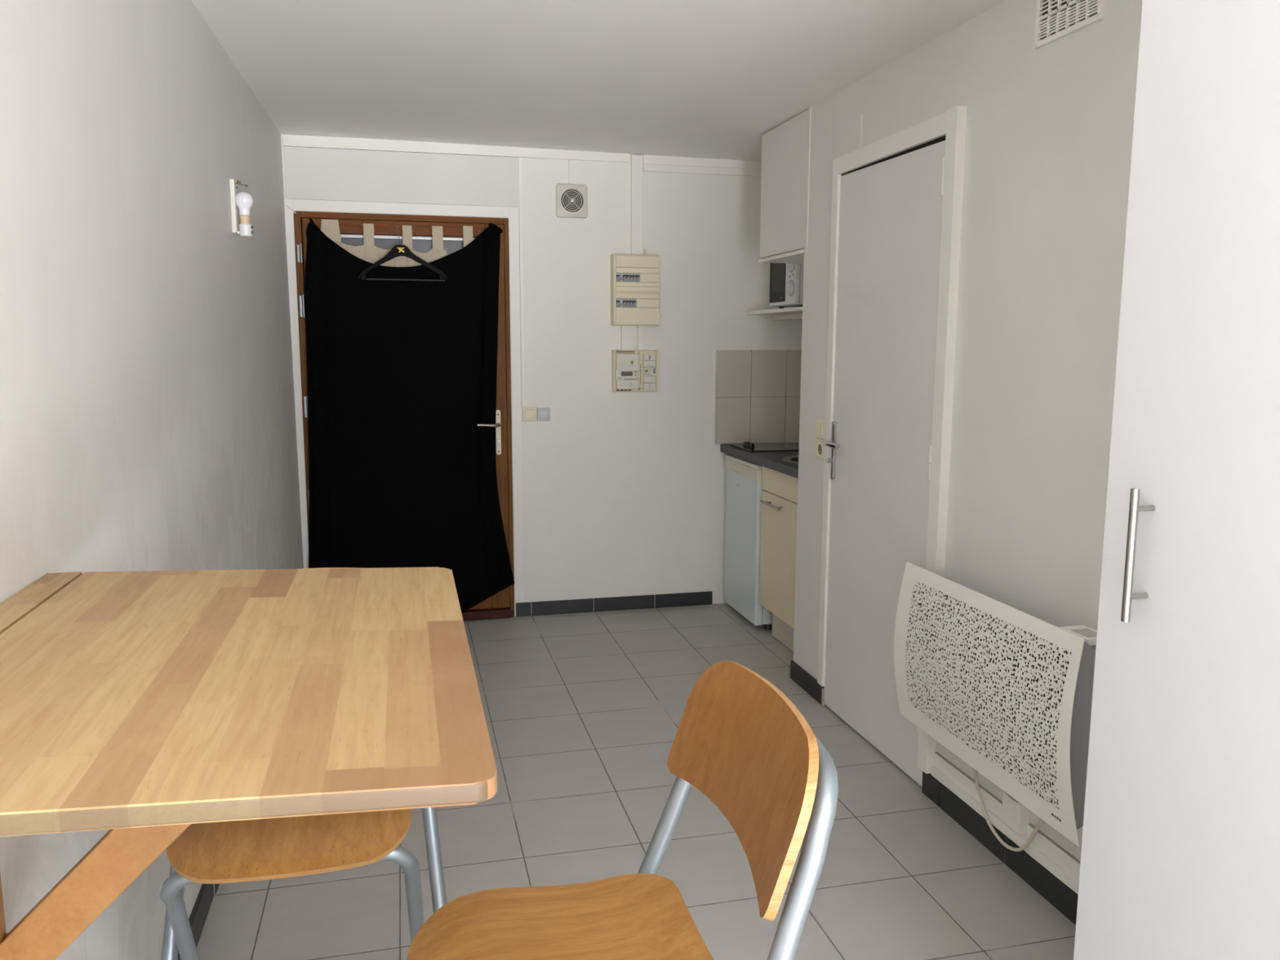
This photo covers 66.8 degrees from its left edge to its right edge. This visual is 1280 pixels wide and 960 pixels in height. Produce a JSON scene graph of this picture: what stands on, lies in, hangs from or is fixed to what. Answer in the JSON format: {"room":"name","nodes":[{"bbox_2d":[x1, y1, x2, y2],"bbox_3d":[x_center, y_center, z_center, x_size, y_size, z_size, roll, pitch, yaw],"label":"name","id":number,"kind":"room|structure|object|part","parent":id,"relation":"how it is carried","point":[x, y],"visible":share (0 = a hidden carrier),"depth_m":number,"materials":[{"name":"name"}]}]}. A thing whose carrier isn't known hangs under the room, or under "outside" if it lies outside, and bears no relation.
{"room":"studio apartment","nodes":[
{"label":"studio apartment","id":0,"kind":"room"},
{"bbox_2d":[0,0,303,959],"bbox_3d":[-0.969,0.025,1.329,0.234,2.500,7.202,-2,8,-13],"label":"wall","id":1,"kind":"structure","parent":0,"point":[148,422],"depth_m":1.97,"materials":[{"name":"paint"}]},
{"bbox_2d":[177,884,219,959],"bbox_3d":[-0.834,1.190,1.386,0.035,0.078,7.030,-2,8,-13],"label":"baseboard","id":2,"kind":"structure","parent":1,"relation":"attached to","point":[198,915],"depth_m":2.35,"materials":[{"name":"tile"}]},
{"bbox_2d":[229,178,253,236],"bbox_3d":[-1.295,-0.885,3.166,0.066,0.176,0.060,-2,8,-14],"label":"wall lamp","id":3,"kind":"object","parent":1,"relation":"attached to","point":[242,202],"visible":1,"depth_m":3.15,"materials":[{"name":"plastic"}]},
{"bbox_3d":[-1.290,-0.901,3.165,0.057,0.075,0.057,-2,8,-14],"label":"bulb","id":4,"kind":"part","parent":3,"relation":"part of","materials":[{"name":"white glass"}]},
{"bbox_2d":[239,215,250,224],"bbox_3d":[-1.291,-0.850,3.172,0.033,0.028,0.033,-2,8,-14],"label":"socket","id":5,"kind":"object","parent":3,"relation":"attached to","point":[244,220],"depth_m":3.16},
{"bbox_2d":[0,567,497,959],"bbox_3d":[-0.511,0.418,1.184,0.604,0.464,0.820,-2,8,-14],"label":"folding table","id":6,"kind":"object","parent":1,"relation":"attached to","point":[145,707],"visible":1,"depth_m":1.02,"materials":[{"name":"brown wood"}]},
{"bbox_3d":[-0.802,0.429,1.174,0.034,0.444,0.022,-2,8,-14],"label":"wall post","id":7,"kind":"part","parent":6,"relation":"part of","materials":[{"name":"brown wood"}]},
{"bbox_2d":[280,133,802,616],"bbox_3d":[-0.307,-0.505,5.056,3.050,2.500,0.200,-2,8,-14],"label":"wall","id":8,"kind":"structure","parent":0,"point":[624,493],"depth_m":5.03,"materials":[{"name":"paint"}]},
{"bbox_2d":[284,146,517,207],"bbox_3d":[-1.119,-1.437,4.613,1.072,0.233,0.009,-2,8,-14],"label":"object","id":9,"kind":"structure","parent":8,"relation":"attached to","point":[310,173],"depth_m":4.61,"materials":[{"name":"paint"}]},
{"bbox_2d":[293,211,514,620],"bbox_3d":[-1.128,-0.272,4.765,0.997,2.008,0.133,-2,8,-14],"label":"door","id":10,"kind":"structure","parent":8,"relation":"in","point":[500,605],"depth_m":4.72,"materials":[{"name":"brown wood"}]},
{"bbox_3d":[-1.608,-0.276,4.688,0.030,1.982,0.052,-2,8,-14],"label":"frame post","id":11,"kind":"part","parent":10,"relation":"part of","materials":[{"name":"brown wood"}]},
{"bbox_2d":[306,220,488,228],"bbox_3d":[-1.127,-1.212,4.622,0.877,0.019,0.021,-2,8,-14],"label":"wire","id":12,"kind":"object","parent":10,"relation":"attached to","point":[308,220],"visible":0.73,"depth_m":4.61,"materials":[{"name":"metal"}]},
{"bbox_2d":[320,219,472,266],"bbox_3d":[-1.150,-1.001,4.638,0.715,0.454,0.022,-2,8,-14],"label":"curtain","id":13,"kind":"object","parent":12,"relation":"hanging from","point":[369,252],"visible":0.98,"depth_m":4.61,"materials":[{"name":"fabric"}]},
{"bbox_2d":[357,225,447,281],"bbox_3d":[-1.127,-1.075,4.602,0.413,0.260,0.070,-2,8,-14],"label":"clothes hanger","id":14,"kind":"object","parent":12,"relation":"hanging from","point":[400,250],"visible":1,"depth_m":4.57,"materials":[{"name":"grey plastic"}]},
{"bbox_3d":[-1.127,-0.592,4.754,0.750,1.172,0.008,-2,8,-14],"label":"glass pane","id":15,"kind":"part","parent":10,"relation":"part of","materials":[{"name":"white glass"}]},
{"bbox_3d":[-1.124,-1.207,4.663,0.750,0.067,0.054,-2,8,-14],"label":"rail","id":16,"kind":"part","parent":10,"relation":"part of","materials":[{"name":"brown wood"}]},
{"bbox_2d":[305,217,514,613],"bbox_3d":[-1.128,-0.255,4.731,1.007,1.968,0.052,-2,8,-13],"label":"cloth","id":17,"kind":"object","parent":10,"relation":"hanging from","point":[402,375],"visible":0.89,"depth_m":4.72,"materials":[{"name":"black fabric"}]},
{"bbox_3d":[-1.130,0.621,4.924,0.750,0.098,0.054,-2,8,-14],"label":"rail","id":18,"kind":"part","parent":10,"relation":"part of","materials":[{"name":"brown wood"}]},
{"bbox_3d":[-0.740,-0.271,4.811,0.132,0.020,0.049,-7,11,-40],"label":"lever","id":19,"kind":"part","parent":10,"relation":"part of","materials":[{"name":"metal"}]},
{"bbox_3d":[-0.710,-0.239,4.869,0.025,0.227,0.006,-2,8,-14],"label":"handle","id":20,"kind":"part","parent":10,"relation":"part of","materials":[{"name":"beige plastic"}]},
{"bbox_3d":[-0.664,-0.305,4.917,0.022,1.982,0.052,-2,8,-14],"label":"frame post","id":21,"kind":"part","parent":10,"relation":"part of","materials":[{"name":"brown wood"}]},
{"bbox_2d":[284,199,524,603],"bbox_3d":[-1.131,-0.299,4.790,1.087,2.063,0.036,-2,8,-14],"label":"trim","id":22,"kind":"structure","parent":8,"relation":"attached to","point":[512,213],"depth_m":4.71,"materials":[{"name":"paint"}]},
{"bbox_2d":[282,133,629,162],"bbox_3d":[-0.849,-1.587,4.656,1.635,0.051,0.014,-2,8,-14],"label":"trim","id":23,"kind":"structure","parent":8,"relation":"attached to","point":[294,140],"depth_m":4.63,"materials":[{"name":"paint"}]},
{"bbox_2d":[518,157,525,405],"bbox_3d":[-0.585,-0.971,4.811,0.019,1.209,0.010,-2,8,-14],"label":"cable trunking","id":24,"kind":"object","parent":8,"relation":"attached to","point":[520,159],"visible":1,"depth_m":4.80,"materials":[{"name":"paint"}]},
{"bbox_2d":[522,406,537,421],"bbox_3d":[-0.557,-0.333,4.906,0.073,0.073,0.016,-2,8,-14],"label":"light switch","id":25,"kind":"object","parent":8,"relation":"attached to","point":[529,413],"visible":1,"depth_m":4.90,"materials":[{"name":"beige plastic"}]},
{"bbox_2d":[537,407,550,421],"bbox_3d":[-0.489,-0.333,4.923,0.066,0.066,0.016,-2,8,-14],"label":"light switch","id":26,"kind":"object","parent":8,"relation":"attached to","point":[543,414],"visible":1,"depth_m":4.92,"materials":[{"name":"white plastic"}]},
{"bbox_2d":[568,160,572,183],"bbox_3d":[-0.344,-1.521,4.791,0.016,0.114,0.011,-2,8,-14],"label":"cable trunking","id":27,"kind":"object","parent":8,"relation":"attached to","point":[570,161],"visible":1,"depth_m":4.79,"materials":[{"name":"paint"}]},
{"bbox_2d":[555,183,587,218],"bbox_3d":[-0.337,-1.381,4.802,0.156,0.162,0.032,-2,8,-14],"label":"fan","id":28,"kind":"object","parent":8,"relation":"attached to","point":[571,199],"visible":1,"depth_m":4.80,"materials":[{"name":"white plastic"}]},
{"bbox_2d":[562,190,582,210],"bbox_3d":[-0.335,-1.380,4.796,0.098,0.098,0.005,-2,8,-14],"label":"grille","id":29,"kind":"object","parent":28,"relation":"attached to","point":[571,199],"depth_m":4.80,"materials":[{"name":"plastic"}]},
{"bbox_2d":[515,591,712,617],"bbox_3d":[-0.125,0.657,5.158,1.066,0.072,0.011,-2,8,-14],"label":"baseboard","id":30,"kind":"structure","parent":8,"relation":"attached to","point":[695,598],"depth_m":5.15,"materials":[{"name":"tile"}]},
{"bbox_2d":[620,325,633,350],"bbox_3d":[-0.065,-0.729,4.968,0.064,0.130,0.022,-2,8,-14],"label":"cable trunking","id":31,"kind":"object","parent":8,"relation":"attached to","point":[626,331],"visible":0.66,"depth_m":4.96,"materials":[{"name":"paint"}]},
{"bbox_2d":[611,350,658,391],"bbox_3d":[-0.023,-0.559,4.985,0.240,0.212,0.056,-2,8,-14],"label":"electric meter","id":32,"kind":"object","parent":8,"relation":"attached to","point":[632,371],"visible":1,"depth_m":4.97,"materials":[{"name":"beige plastic"}]},
{"bbox_2d":[610,254,661,325],"bbox_3d":[-0.022,-0.959,4.914,0.244,0.350,0.083,-2,8,-14],"label":"box","id":33,"kind":"object","parent":8,"relation":"attached to","point":[634,278],"visible":1,"depth_m":4.88,"materials":[{"name":"beige plastic"}]},
{"bbox_3d":[-0.011,-1.093,4.861,0.225,0.056,0.010,-2,8,-14],"label":"plate","id":34,"kind":"part","parent":33,"relation":"part of","materials":[{"name":"beige plastic"}]},
{"bbox_3d":[-0.011,-0.960,4.880,0.225,0.025,0.008,-2,8,-14],"label":"plate","id":35,"kind":"part","parent":33,"relation":"part of","materials":[{"name":"beige plastic"}]},
{"bbox_3d":[-0.012,-0.819,4.900,0.225,0.066,0.010,-2,8,-14],"label":"plate","id":36,"kind":"part","parent":33,"relation":"part of","materials":[{"name":"beige plastic"}]},
{"bbox_2d":[630,155,643,254],"bbox_3d":[-0.017,-1.379,4.885,0.058,0.491,0.026,-2,8,-14],"label":"cable trunking","id":37,"kind":"object","parent":8,"relation":"attached to","point":[637,161],"visible":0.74,"depth_m":4.87,"materials":[{"name":"paint"}]},
{"bbox_2d":[636,325,644,350],"bbox_3d":[0.003,-0.731,4.987,0.034,0.130,0.018,-2,8,-14],"label":"cable trunking","id":38,"kind":"object","parent":8,"relation":"attached to","point":[640,335],"visible":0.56,"depth_m":4.98,"materials":[{"name":"paint"}]},
{"bbox_2d":[643,155,761,177],"bbox_3d":[0.507,-1.607,4.987,1.014,0.083,0.016,-2,8,-14],"label":"trim","id":39,"kind":"structure","parent":8,"relation":"attached to","point":[655,163],"depth_m":4.93,"materials":[{"name":"paint"}]},
{"bbox_2d":[712,349,801,444],"bbox_3d":[0.693,-0.445,5.203,0.622,0.502,0.009,-2,8,-14],"label":"backsplash","id":40,"kind":"structure","parent":8,"relation":"attached to","point":[757,393],"depth_m":5.18,"materials":[{"name":"tile"}]},
{"bbox_2d":[191,0,1005,161],"bbox_3d":[0.455,-1.187,1.506,3.300,0.265,7.400,-2,8,-14],"label":"ceiling","id":41,"kind":"structure","parent":0,"point":[687,78],"depth_m":3.20,"materials":[{"name":"paint"}]},
{"bbox_2d":[196,603,1075,959],"bbox_3d":[0.447,1.228,1.851,3.300,0.120,7.400,-2,8,-14],"label":"floor","id":42,"kind":"structure","parent":0,"point":[584,711],"depth_m":2.79,"materials":[{"name":"grey tile"}]},
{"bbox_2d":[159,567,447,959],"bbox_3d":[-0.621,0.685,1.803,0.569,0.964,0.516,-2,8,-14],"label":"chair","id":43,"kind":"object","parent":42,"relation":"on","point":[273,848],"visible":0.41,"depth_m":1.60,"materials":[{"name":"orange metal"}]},
{"bbox_3d":[-0.605,0.572,1.723,0.386,0.074,0.384,-2,8,-14],"label":"seat","id":44,"kind":"part","parent":43,"relation":"part of","materials":[{"name":"brown wood"}]},
{"bbox_3d":[-0.611,0.874,1.786,0.438,0.580,0.373,-2,8,-14],"label":"frame","id":45,"kind":"part","parent":43,"relation":"part of","materials":[{"name":"silver metal"}]},
{"bbox_3d":[-0.636,0.688,1.866,0.562,0.923,0.389,-2,8,-14],"label":"frame","id":46,"kind":"part","parent":43,"relation":"part of","materials":[{"name":"silver metal"}]},
{"bbox_3d":[-0.663,0.279,1.926,0.420,0.194,0.100,-2,8,-14],"label":"backrest","id":47,"kind":"part","parent":43,"relation":"part of","materials":[{"name":"brown wood"}]},
{"bbox_2d":[406,660,838,959],"bbox_3d":[-0.042,0.760,1.292,0.516,0.964,0.569,-2,8,-14],"label":"chair","id":48,"kind":"object","parent":42,"relation":"on","point":[740,740],"visible":1,"depth_m":1.31,"materials":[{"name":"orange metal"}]},
{"bbox_3d":[-0.105,0.640,1.259,0.384,0.074,0.386,-2,8,-14],"label":"seat","id":49,"kind":"part","parent":48,"relation":"part of","materials":[{"name":"brown wood"}]},
{"bbox_3d":[0.020,0.770,1.308,0.389,0.923,0.562,-2,8,-14],"label":"frame","id":50,"kind":"part","parent":48,"relation":"part of","materials":[{"name":"silver metal"}]},
{"bbox_3d":[0.139,0.374,1.281,0.100,0.194,0.420,-2,8,-14],"label":"backrest","id":51,"kind":"part","parent":48,"relation":"part of","materials":[{"name":"brown wood"}]},
{"bbox_2d":[724,454,772,630],"bbox_3d":[0.782,0.299,5.017,0.572,0.828,0.486,-2,8,-14],"label":"fridge","id":52,"kind":"object","parent":42,"relation":"on","point":[744,489],"visible":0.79,"depth_m":4.89,"materials":[{"name":"metal"}]},
{"bbox_2d":[759,466,798,652],"bbox_3d":[0.909,0.373,4.454,0.595,0.831,0.633,-2,8,-14],"label":"base cabinet","id":53,"kind":"object","parent":42,"relation":"on","point":[779,508],"visible":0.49,"depth_m":4.47,"materials":[{"name":"wood"}]},
{"bbox_2d":[720,442,799,478],"bbox_3d":[0.858,-0.097,4.663,0.593,0.039,1.196,-2,8,-14],"label":"countertop","id":54,"kind":"structure","parent":53,"relation":"on","point":[773,460],"depth_m":4.65,"materials":[{"name":"stone"}]},
{"bbox_2d":[730,441,799,452],"bbox_3d":[0.758,-0.181,5.004,0.505,0.030,0.315,-2,8,-14],"label":"cooktop","id":55,"kind":"object","parent":54,"relation":"in","point":[747,446],"visible":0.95,"depth_m":4.94,"materials":[{"name":"black metal"}]},
{"bbox_3d":[0.551,-0.184,4.997,0.042,0.022,0.042,-2,8,-14],"label":"knob","id":56,"kind":"part","parent":55,"relation":"part of","materials":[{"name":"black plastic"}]},
{"bbox_3d":[0.565,-0.177,4.942,0.042,0.022,0.042,-2,8,-14],"label":"knob","id":57,"kind":"part","parent":55,"relation":"part of","materials":[{"name":"black plastic"}]},
{"bbox_2d":[782,455,798,463],"bbox_3d":[0.877,-0.033,4.480,0.440,0.122,0.440,-2,8,-14],"label":"sink","id":58,"kind":"object","parent":54,"relation":"in","point":[794,459],"visible":0.09,"depth_m":4.54,"materials":[{"name":"metal"}]},
{"bbox_3d":[0.611,0.116,4.467,0.038,0.011,0.230,-2,8,-14],"label":"bar handle","id":59,"kind":"part","parent":53,"relation":"part of","materials":[{"name":"metal"}]},
{"bbox_3d":[0.666,0.029,4.346,0.018,0.117,0.631,-2,8,-14],"label":"drawer","id":60,"kind":"part","parent":53,"relation":"part of","materials":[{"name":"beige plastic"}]},
{"bbox_2d":[1073,0,1279,959],"bbox_3d":[1.071,0.164,1.062,0.582,2.212,1.000,-2,8,-14],"label":"wardrobe","id":61,"kind":"object","parent":42,"relation":"on","point":[1180,851],"visible":1,"depth_m":1.31,"materials":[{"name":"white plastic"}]},
{"bbox_3d":[0.711,0.107,1.386,0.038,0.193,0.012,-2,8,-14],"label":"bar handle","id":62,"kind":"part","parent":61,"relation":"part of","materials":[{"name":"metal"}]},
{"bbox_2d":[793,0,1142,861],"bbox_3d":[1.386,0.053,1.183,0.090,2.500,5.795,-2,8,-14],"label":"wall","id":63,"kind":"structure","parent":0,"point":[1049,128],"depth_m":2.54,"materials":[{"name":"paint"}]},
{"bbox_2d":[790,660,825,706],"bbox_3d":[0.683,0.827,3.967,0.011,0.078,0.331,-2,8,-14],"label":"baseboard","id":64,"kind":"structure","parent":63,"relation":"attached to","point":[801,677],"depth_m":3.95,"materials":[{"name":"tile"}]},
{"bbox_2d":[805,106,811,253],"bbox_3d":[0.662,-1.174,3.812,0.003,0.553,0.008,-2,8,-14],"label":"trim","id":65,"kind":"structure","parent":63,"relation":"attached to","point":[811,107],"depth_m":3.81,"materials":[{"name":"paint"}]},
{"bbox_2d":[815,419,825,460],"bbox_3d":[0.701,-0.156,3.757,0.014,0.152,0.096,-2,8,-14],"label":"socket","id":66,"kind":"object","parent":63,"relation":"attached to","point":[820,424],"visible":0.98,"depth_m":3.75,"materials":[{"name":"beige plastic"}]},
{"bbox_2d":[817,443,822,456],"bbox_3d":[0.697,-0.118,3.761,0.004,0.052,0.052,-2,8,-14],"label":"socket","id":67,"kind":"object","parent":66,"relation":"attached to","point":[820,446],"depth_m":3.76,"materials":[{"name":"white plastic"}]},
{"bbox_2d":[860,113,862,147],"bbox_3d":[0.768,-1.213,3.372,0.002,0.115,0.005,-2,8,-14],"label":"trim","id":68,"kind":"structure","parent":63,"relation":"attached to","point":[861,113],"depth_m":3.37,"materials":[{"name":"paint"}]},
{"bbox_2d":[821,135,946,786],"bbox_3d":[0.806,-0.064,3.308,0.096,2.008,0.746,-2,8,-14],"label":"door","id":69,"kind":"structure","parent":63,"relation":"in","point":[891,212],"depth_m":3.29,"materials":[{"name":"paint"}]},
{"bbox_3d":[0.712,-0.073,3.647,0.019,0.019,0.019,-2,8,-14],"label":"lock knob","id":70,"kind":"part","parent":69,"relation":"part of","materials":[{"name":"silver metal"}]},
{"bbox_3d":[0.710,-0.130,3.590,0.046,0.021,0.111,-2,8,-14],"label":"lever","id":71,"kind":"part","parent":69,"relation":"part of","materials":[{"name":"silver metal"}]},
{"bbox_3d":[0.725,-0.110,3.645,0.012,0.220,0.027,-2,8,-14],"label":"handle","id":72,"kind":"part","parent":69,"relation":"part of","materials":[{"name":"silver metal"}]},
{"bbox_2d":[817,105,967,773],"bbox_3d":[0.811,-0.128,3.294,0.040,1.998,0.851,-2,8,-14],"label":"trim","id":73,"kind":"structure","parent":63,"relation":"attached to","point":[952,124],"depth_m":2.91,"materials":[{"name":"paint"}]},
{"bbox_2d":[893,561,1097,846],"bbox_3d":[0.941,0.536,2.565,0.153,0.477,0.816,-2,8,-14],"label":"radiator","id":74,"kind":"object","parent":63,"relation":"attached to","point":[1006,690],"visible":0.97,"depth_m":2.44,"materials":[{"name":"white metal"}]},
{"bbox_2d":[973,768,1044,851],"bbox_3d":[0.990,0.873,2.614,0.021,0.234,0.307,-2,8,-16],"label":"power cord","id":75,"kind":"object","parent":74,"relation":"hanging from","point":[1041,821],"visible":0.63,"depth_m":2.65,"materials":[{"name":"white plastic"}]},
{"bbox_2d":[921,771,1078,924],"bbox_3d":[1.062,1.041,2.428,0.012,0.090,1.357,-2,8,-14],"label":"baseboard","id":76,"kind":"structure","parent":63,"relation":"attached to","point":[1063,898],"depth_m":2.66,"materials":[{"name":"tile"}]},
{"bbox_2d":[931,751,1080,894],"bbox_3d":[1.067,0.972,2.393,0.014,0.073,1.300,-2,8,-14],"label":"trim","id":77,"kind":"structure","parent":63,"relation":"attached to","point":[1064,868],"depth_m":2.64,"materials":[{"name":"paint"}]},
{"bbox_2d":[1001,791,1030,835],"bbox_3d":[1.006,0.878,2.600,0.030,0.107,0.084,-2,8,-14],"label":"junction box","id":78,"kind":"object","parent":63,"relation":"attached to","point":[1015,815],"visible":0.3,"depth_m":2.58,"materials":[{"name":"paint"}]},
{"bbox_2d":[1034,0,1104,48],"bbox_3d":[1.022,-1.142,2.313,0.012,0.152,0.240,-2,8,-14],"label":"air vent","id":79,"kind":"object","parent":63,"relation":"in","point":[1055,20],"visible":1,"depth_m":2.34,"materials":[{"name":"paint"}]},
{"bbox_3d":[1.225,-0.447,4.688,0.150,2.500,1.450,-2,8,-14],"label":"wall niche","id":80,"kind":"object","parent":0,"visible":0},
{"bbox_2d":[746,306,802,320],"bbox_3d":[0.923,-0.786,4.582,0.463,0.050,1.193,-2,8,-14],"label":"wall shelf","id":81,"kind":"object","parent":80,"relation":"attached to","point":[795,313],"visible":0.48,"depth_m":4.82,"materials":[{"name":"paint"}]},
{"bbox_2d":[768,262,804,308],"bbox_3d":[0.861,-0.964,4.701,0.420,0.268,0.340,-2,8,-14],"label":"microwave","id":82,"kind":"object","parent":81,"relation":"on","point":[786,280],"visible":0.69,"depth_m":4.62,"materials":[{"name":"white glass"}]},
{"bbox_3d":[0.669,-0.978,4.717,0.004,0.225,0.200,-2,8,-14],"label":"door glass","id":83,"kind":"part","parent":82,"relation":"part of","materials":[{"name":"black glass"}]},
{"bbox_3d":[0.680,-0.974,4.719,0.022,0.250,0.217,-2,8,-14],"label":"oven door","id":84,"kind":"part","parent":82,"relation":"part of","materials":[{"name":"black glass"}]},
{"bbox_3d":[0.697,-0.898,4.545,0.024,0.068,0.068,-2,8,-14],"label":"knob","id":85,"kind":"part","parent":82,"relation":"part of","materials":[{"name":"white plastic"}]},
{"bbox_3d":[0.698,-1.007,4.530,0.024,0.068,0.068,-2,8,-14],"label":"knob","id":86,"kind":"part","parent":82,"relation":"part of","materials":[{"name":"white plastic"}]},
{"bbox_3d":[0.719,-0.950,4.554,0.026,0.250,0.121,-2,8,-14],"label":"control panel","id":87,"kind":"part","parent":82,"relation":"part of","materials":[{"name":"white plastic"}]},
{"bbox_3d":[0.847,-0.768,4.523,0.047,0.032,1.100,-2,8,-14],"label":"support rail","id":88,"kind":"part","parent":81,"relation":"part of","materials":[{"name":"plastic"}]},
{"bbox_2d":[758,109,808,263],"bbox_3d":[0.911,-1.228,4.158,0.652,0.557,0.510,-2,8,-14],"label":"upper cabinet","id":89,"kind":"object","parent":80,"relation":"attached to","point":[784,148],"visible":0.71,"depth_m":4.07,"materials":[{"name":"paint"}]}
]}

